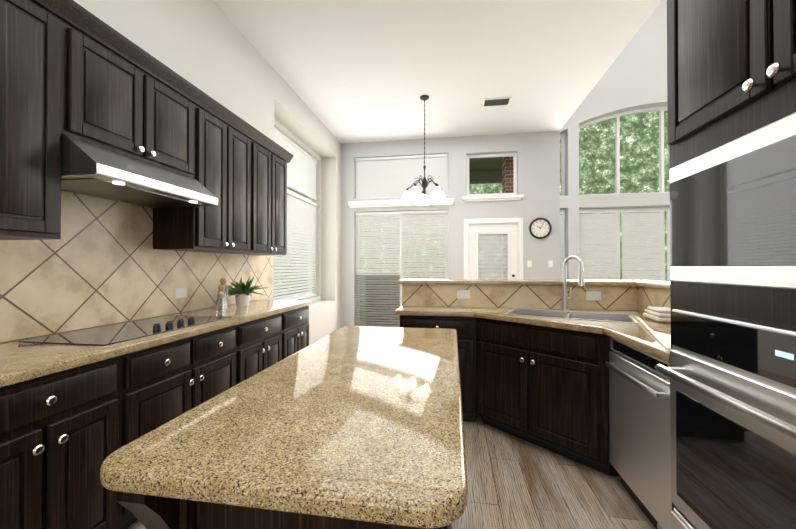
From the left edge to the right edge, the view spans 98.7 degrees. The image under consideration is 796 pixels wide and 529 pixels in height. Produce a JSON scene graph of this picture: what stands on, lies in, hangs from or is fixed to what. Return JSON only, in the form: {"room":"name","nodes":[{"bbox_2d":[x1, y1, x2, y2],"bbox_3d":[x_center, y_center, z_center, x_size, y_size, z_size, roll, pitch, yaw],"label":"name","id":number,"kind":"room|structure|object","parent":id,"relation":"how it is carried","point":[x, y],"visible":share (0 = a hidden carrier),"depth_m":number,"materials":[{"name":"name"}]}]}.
{"room":"kitchen","nodes":[
{"label":"kitchen","id":0,"kind":"room"},
{"bbox_2d":[0,0,340,344],"bbox_3d":[-2.065,-0.537,2.169,0.530,3.650,9.400,0,0,9],"label":"wall","id":1,"kind":"structure","parent":0,"point":[207,47],"depth_m":3.54,"materials":[{"name":"grey paint"}]},
{"bbox_2d":[0,0,71,239],"bbox_3d":[-1.763,-0.671,1.261,0.348,1.104,0.700,0,0,9],"label":"upper cabinet","id":2,"kind":"object","parent":1,"relation":"attached to","point":[36,35],"depth_m":1.46,"materials":[{"name":"brown wood"}]},
{"bbox_2d":[0,190,271,341],"bbox_3d":[-1.921,-0.021,1.357,0.008,0.774,5.450,0,0,9],"label":"tile backsplash","id":3,"kind":"structure","parent":1,"relation":"attached to","point":[101,262],"depth_m":2.08,"materials":[{"name":"beige tile"}]},
{"bbox_2d":[175,288,186,297],"bbox_3d":[-1.701,0.222,2.683,0.008,0.075,0.115,0,0,9],"label":"outlet","id":4,"kind":"object","parent":3,"relation":"attached to","point":[180,292],"visible":1,"depth_m":2.67,"materials":[{"name":"white plastic"}]},
{"bbox_2d":[72,0,199,179],"bbox_3d":[-1.643,-0.911,2.014,0.348,0.612,0.821,0,0,9],"label":"upper cabinet","id":5,"kind":"object","parent":1,"relation":"attached to","point":[72,68],"depth_m":1.89,"materials":[{"name":"brown wood"}]},
{"bbox_2d":[61,134,217,207],"bbox_3d":[-1.559,-0.502,1.997,0.517,0.200,0.814,0,0,9],"label":"range hood","id":6,"kind":"object","parent":1,"relation":"attached to","point":[89,168],"visible":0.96,"depth_m":1.82,"materials":[{"name":"silver metal"}]},
{"bbox_2d":[153,92,255,254],"bbox_3d":[-1.525,-0.660,2.747,0.348,1.104,0.669,0,0,9],"label":"upper cabinet","id":7,"kind":"object","parent":1,"relation":"attached to","point":[227,142],"depth_m":2.64,"materials":[{"name":"brown wood"}]},
{"bbox_2d":[256,132,287,254],"bbox_3d":[-1.419,-0.654,3.408,0.348,1.104,0.670,0,0,9],"label":"upper cabinet","id":8,"kind":"object","parent":1,"relation":"attached to","point":[271,160],"depth_m":3.36,"materials":[{"name":"brown wood"}]},
{"bbox_2d":[274,189,311,299],"bbox_3d":[-1.758,-0.667,5.261,0.060,2.474,2.034,0,0,9],"label":"window frames","id":9,"kind":"structure","parent":1,"relation":"in","point":[309,198],"depth_m":6.05,"materials":[{"name":"white paint"}]},
{"bbox_2d":[274,127,316,300],"bbox_3d":[-1.659,-0.668,5.245,0.060,2.460,2.020,0,0,9],"label":"blinds","id":10,"kind":"object","parent":9,"relation":"attached to","point":[301,178],"visible":0.5,"depth_m":5.54,"materials":[{"name":"white plastic"}]},
{"bbox_2d":[127,321,655,528],"bbox_3d":[2.032,1.338,2.158,9.600,0.100,10.700,0,0,9],"label":"floor","id":11,"kind":"structure","parent":0,"point":[514,482],"depth_m":1.94,"materials":[{"name":"brown wood"}]},
{"bbox_2d":[0,353,131,528],"bbox_3d":[-1.607,0.844,1.306,0.638,0.872,0.600,0,0,9],"label":"base cabinet","id":12,"kind":"object","parent":11,"relation":"on","point":[65,434],"depth_m":1.32,"materials":[{"name":"brown wood"}]},
{"bbox_2d":[128,324,239,526],"bbox_3d":[-1.493,0.850,2.016,0.638,0.872,0.840,0,0,9],"label":"base cabinet","id":13,"kind":"object","parent":11,"relation":"on","point":[171,379],"depth_m":1.87,"materials":[{"name":"brown wood"}]},
{"bbox_2d":[240,312,283,381],"bbox_3d":[-1.376,0.855,2.747,0.638,0.872,0.640,0,0,9],"label":"base cabinet","id":14,"kind":"object","parent":11,"relation":"on","point":[262,339],"depth_m":2.66,"materials":[{"name":"brown wood"}]},
{"bbox_2d":[116,491,450,528],"bbox_3d":[-0.095,0.844,1.271,0.631,0.873,1.430,0,0,9],"label":"kitchen island","id":15,"kind":"object","parent":11,"relation":"on","point":[151,512],"depth_m":0.68,"materials":[{"name":"brown wood"}]},
{"bbox_2d":[100,326,467,528],"bbox_3d":[-0.113,0.386,1.293,0.680,0.040,1.500,0,0,9],"label":"island countertop","id":16,"kind":"structure","parent":15,"relation":"on","point":[361,423],"depth_m":0.70,"materials":[{"name":"stone"}]},
{"bbox_2d":[284,306,308,357],"bbox_3d":[-1.279,0.860,3.354,0.638,0.872,0.590,0,0,9],"label":"base cabinet","id":17,"kind":"object","parent":11,"relation":"on","point":[296,321],"depth_m":3.27,"materials":[{"name":"brown wood"}]},
{"bbox_2d":[0,300,312,387],"bbox_3d":[-1.627,0.364,1.140,0.652,0.080,5.120,0,0,9],"label":"countertop","id":18,"kind":"structure","parent":17,"relation":"on","point":[25,359],"depth_m":1.69,"materials":[{"name":"stone"}]},
{"bbox_2d":[18,315,231,345],"bbox_3d":[-1.485,0.351,2.019,0.480,0.040,0.900,0,0,9],"label":"cooktop","id":19,"kind":"object","parent":18,"relation":"in","point":[110,335],"depth_m":1.85,"materials":[{"name":"black glass"}]},
{"bbox_2d":[216,290,227,311],"bbox_3d":[-1.421,0.295,2.738,0.060,0.161,0.059,0,0,9],"label":"jar","id":20,"kind":"object","parent":18,"relation":"on","point":[222,301],"depth_m":2.73,"materials":[{"name":"clear glass"}]},
{"bbox_2d":[218,283,227,289],"bbox_3d":[-1.458,0.271,2.826,0.066,0.211,0.065,0,0,9],"label":"jar","id":21,"kind":"object","parent":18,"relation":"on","point":[222,286],"depth_m":2.83,"materials":[{"name":"wood"}]},
{"bbox_2d":[220,278,226,282],"bbox_3d":[-1.493,0.245,2.922,0.072,0.265,0.071,0,0,9],"label":"jar","id":22,"kind":"object","parent":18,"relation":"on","point":[223,280],"depth_m":2.90,"materials":[{"name":"wood"}]},
{"bbox_2d":[227,275,263,305],"bbox_3d":[-1.440,0.237,3.172,0.468,0.284,0.448,0,0,9],"label":"potted plant","id":23,"kind":"object","parent":18,"relation":"on","point":[241,291],"visible":1,"depth_m":3.10,"materials":[{"name":"green plant"}]},
{"bbox_2d":[459,355,474,421],"bbox_3d":[0.360,0.856,2.894,0.666,0.873,0.343,0,0,9],"label":"base cabinet","id":24,"kind":"object","parent":11,"relation":"on","point":[466,362],"depth_m":2.74,"materials":[{"name":"brown wood"}]},
{"bbox_2d":[475,355,620,476],"bbox_3d":[1.251,0.853,2.479,1.318,0.873,0.881,0,0,9],"label":"base cabinet","id":25,"kind":"object","parent":11,"relation":"on","point":[539,377],"depth_m":2.26,"materials":[{"name":"brown wood"}]},
{"bbox_2d":[395,307,670,362],"bbox_3d":[0.879,0.393,2.218,1.976,0.040,1.521,0,0,9],"label":"countertop","id":26,"kind":"structure","parent":25,"relation":"on","point":[504,333],"depth_m":2.42,"materials":[{"name":"beige stone"}]},
{"bbox_2d":[505,255,637,322],"bbox_3d":[1.269,0.253,2.563,0.927,0.653,0.702,0,0,9],"label":"sink","id":27,"kind":"object","parent":26,"relation":"in","point":[512,315],"depth_m":2.64,"materials":[{"name":"silver metal"}]},
{"bbox_2d":[643,306,670,322],"bbox_3d":[1.788,0.334,2.316,0.144,0.078,0.290,0,0,19],"label":"towel","id":28,"kind":"object","parent":26,"relation":"on","point":[660,314],"visible":0.75,"depth_m":2.23,"materials":[{"name":"white fabric"}]},
{"bbox_2d":[605,337,671,528],"bbox_3d":[1.472,0.849,1.685,0.635,0.869,0.611,0,0,9],"label":"dishwasher","id":29,"kind":"object","parent":11,"relation":"on","point":[639,429],"visible":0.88,"depth_m":1.68,"materials":[{"name":"silver metal"}]},
{"bbox_2d":[656,0,795,528],"bbox_3d":[1.310,-0.094,0.920,0.725,2.745,1.005,0,0,9],"label":"tall cabinet","id":30,"kind":"object","parent":11,"relation":"on","point":[730,371],"visible":1,"depth_m":1.06,"materials":[{"name":"brown wood"}]},
{"bbox_2d":[291,131,559,327],"bbox_3d":[0.375,-0.503,6.438,4.980,3.650,0.200,0,0,9],"label":"wall","id":31,"kind":"structure","parent":0,"point":[538,170],"depth_m":6.20,"materials":[{"name":"grey paint"}]},
{"bbox_2d":[348,194,523,279],"bbox_3d":[0.857,0.048,6.220,3.940,2.545,0.070,0,0,9],"label":"window trim","id":32,"kind":"structure","parent":31,"relation":"in","point":[379,203],"depth_m":6.17,"materials":[{"name":"white paint"}]},
{"bbox_2d":[355,154,447,326],"bbox_3d":[0.052,-0.373,6.448,1.760,3.330,0.060,0,0,9],"label":"window blinds","id":33,"kind":"object","parent":32,"relation":"attached to","point":[391,177],"visible":0.69,"depth_m":6.47,"materials":[{"name":"white plastic"}]},
{"bbox_2d":[356,153,516,323],"bbox_3d":[0.666,-0.367,6.420,2.994,3.357,0.060,0,0,9],"label":"window frames","id":34,"kind":"structure","parent":31,"relation":"in","point":[514,155],"depth_m":6.30,"materials":[{"name":"white paint"}]},
{"bbox_2d":[469,223,517,278],"bbox_3d":[1.713,0.290,6.191,0.858,2.059,0.232,0,0,9],"label":"door","id":35,"kind":"structure","parent":31,"relation":"attached to","point":[492,230],"depth_m":6.17,"materials":[{"name":"white paint"}]},
{"bbox_2d":[527,261,531,266],"bbox_3d":[2.313,-0.012,6.018,0.075,0.115,0.009,0,0,9],"label":"switch plate","id":36,"kind":"object","parent":31,"relation":"attached to","point":[529,263],"depth_m":6.01,"materials":[{"name":"white plastic"}]},
{"bbox_2d":[529,218,551,238],"bbox_3d":[2.488,-0.632,5.978,0.370,0.370,0.042,0,0,9],"label":"wall clock","id":37,"kind":"object","parent":31,"relation":"attached to","point":[540,228],"visible":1,"depth_m":5.97,"materials":[{"name":"grey metal"}]},
{"bbox_2d":[548,261,552,266],"bbox_3d":[2.659,-0.012,5.962,0.075,0.115,0.009,0,0,9],"label":"switch plate","id":38,"kind":"object","parent":31,"relation":"attached to","point":[550,263],"depth_m":5.96,"materials":[{"name":"white plastic"}]},
{"bbox_2d":[212,0,661,143],"bbox_3d":[-0.352,-2.514,1.911,4.980,0.300,9.400,0,0,9],"label":"ceiling","id":39,"kind":"structure","parent":0,"point":[353,71],"depth_m":3.86,"materials":[{"name":"white paint"}]},
{"bbox_2d":[400,95,447,205],"bbox_3d":[0.358,-1.613,4.788,0.677,1.455,0.682,0,0,9],"label":"chandelier","id":40,"kind":"object","parent":39,"relation":"hanging from","point":[437,195],"visible":1,"depth_m":4.76,"materials":[{"name":"white glass"}]},
{"bbox_2d":[482,97,511,106],"bbox_3d":[1.415,-2.334,4.918,0.380,0.012,0.240,0,0,9],"label":"ceiling vent","id":41,"kind":"object","parent":39,"relation":"in","point":[494,102],"visible":0.92,"depth_m":4.92,"materials":[{"name":"grey metal"}]},
{"bbox_2d":[420,285,638,310],"bbox_3d":[1.107,0.738,3.030,2.140,1.114,0.140,0,0,9],"label":"wall","id":42,"kind":"structure","parent":0,"point":[530,308],"depth_m":2.95,"materials":[{"name":"grey paint"}]},
{"bbox_2d":[402,284,637,309],"bbox_3d":[1.011,0.279,2.973,1.970,0.198,0.007,0,0,9],"label":"tile backsplash","id":43,"kind":"structure","parent":42,"relation":"attached to","point":[550,297],"depth_m":2.96,"materials":[{"name":"beige tile"}]},
{"bbox_2d":[457,290,469,298],"bbox_3d":[0.581,0.265,3.034,0.115,0.078,0.008,0,0,9],"label":"outlet","id":44,"kind":"object","parent":43,"relation":"attached to","point":[463,294],"visible":1,"depth_m":3.03,"materials":[{"name":"white plastic"}]},
{"bbox_2d":[586,291,600,300],"bbox_3d":[1.637,0.264,2.865,0.115,0.078,0.008,0,0,9],"label":"outlet","id":45,"kind":"object","parent":43,"relation":"attached to","point":[593,295],"visible":1,"depth_m":2.86,"materials":[{"name":"white plastic"}]},
{"bbox_2d":[397,279,669,289],"bbox_3d":[1.024,0.156,2.384,2.260,0.036,1.890,0,0,9],"label":"bar","id":46,"kind":"object","parent":42,"relation":"on","point":[654,284],"visible":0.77,"depth_m":2.95,"materials":[{"name":"stone"}]},
{"bbox_2d":[638,286,670,311],"bbox_3d":[1.858,0.272,2.052,0.008,0.198,1.500,0,0,9],"label":"tile backsplash","id":47,"kind":"structure","parent":42,"relation":"attached to","point":[653,297],"depth_m":2.61,"materials":[{"name":"beige tile"}]},
{"bbox_2d":[560,0,669,279],"bbox_3d":[5.166,-2.127,6.646,4.820,6.900,0.300,0,0,9],"label":"wall","id":48,"kind":"structure","parent":0,"point":[634,77],"depth_m":6.64,"materials":[{"name":"white paint"}]},
{"bbox_2d":[560,106,669,280],"bbox_3d":[5.189,-1.336,6.723,4.034,3.513,0.070,0,0,9],"label":"window frames","id":49,"kind":"structure","parent":48,"relation":"in","point":[661,110],"depth_m":6.82,"materials":[{"name":"white paint"}]},
{"bbox_2d":[560,209,669,281],"bbox_3d":[5.174,-0.352,6.621,3.940,1.440,0.060,0,0,9],"label":"window blinds","id":50,"kind":"object","parent":49,"relation":"attached to","point":[590,258],"visible":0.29,"depth_m":6.74,"materials":[{"name":"white plastic"}]},
{"label":"outside","id":51,"kind":"structure","parent":0,"visible":0},
{"bbox_3d":[2.260,1.689,13.715,60.000,0.380,52.000,0,0,9],"label":"ground","id":52,"kind":"structure","parent":51,"visible":0},
{"bbox_2d":[366,273,399,326],"bbox_3d":[-0.279,0.814,7.342,0.700,1.270,0.600,0,0,9],"label":"grill","id":53,"kind":"object","parent":52,"relation":"on","point":[383,299],"visible":0.06,"depth_m":7.05,"materials":[{"name":"black plastic"}]},
{"bbox_2d":[274,111,669,296],"bbox_3d":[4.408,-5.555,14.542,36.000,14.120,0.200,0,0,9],"label":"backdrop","id":54,"kind":"object","parent":52,"relation":"on","point":[639,152],"depth_m":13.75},
{"bbox_2d":[502,157,512,276],"bbox_3d":[2.381,-0.390,6.825,0.520,3.670,0.400,0,0,9],"label":"brick column","id":55,"kind":"structure","parent":52,"relation":"on","point":[507,174],"depth_m":6.67,"materials":[{"name":"red brick"}]},
{"bbox_2d":[469,157,501,183],"bbox_3d":[0.500,-2.160,7.555,4.480,0.380,1.980,0,0,9],"label":"roof","id":56,"kind":"structure","parent":55,"relation":"on","point":[484,170],"depth_m":8.05,"materials":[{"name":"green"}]}
]}

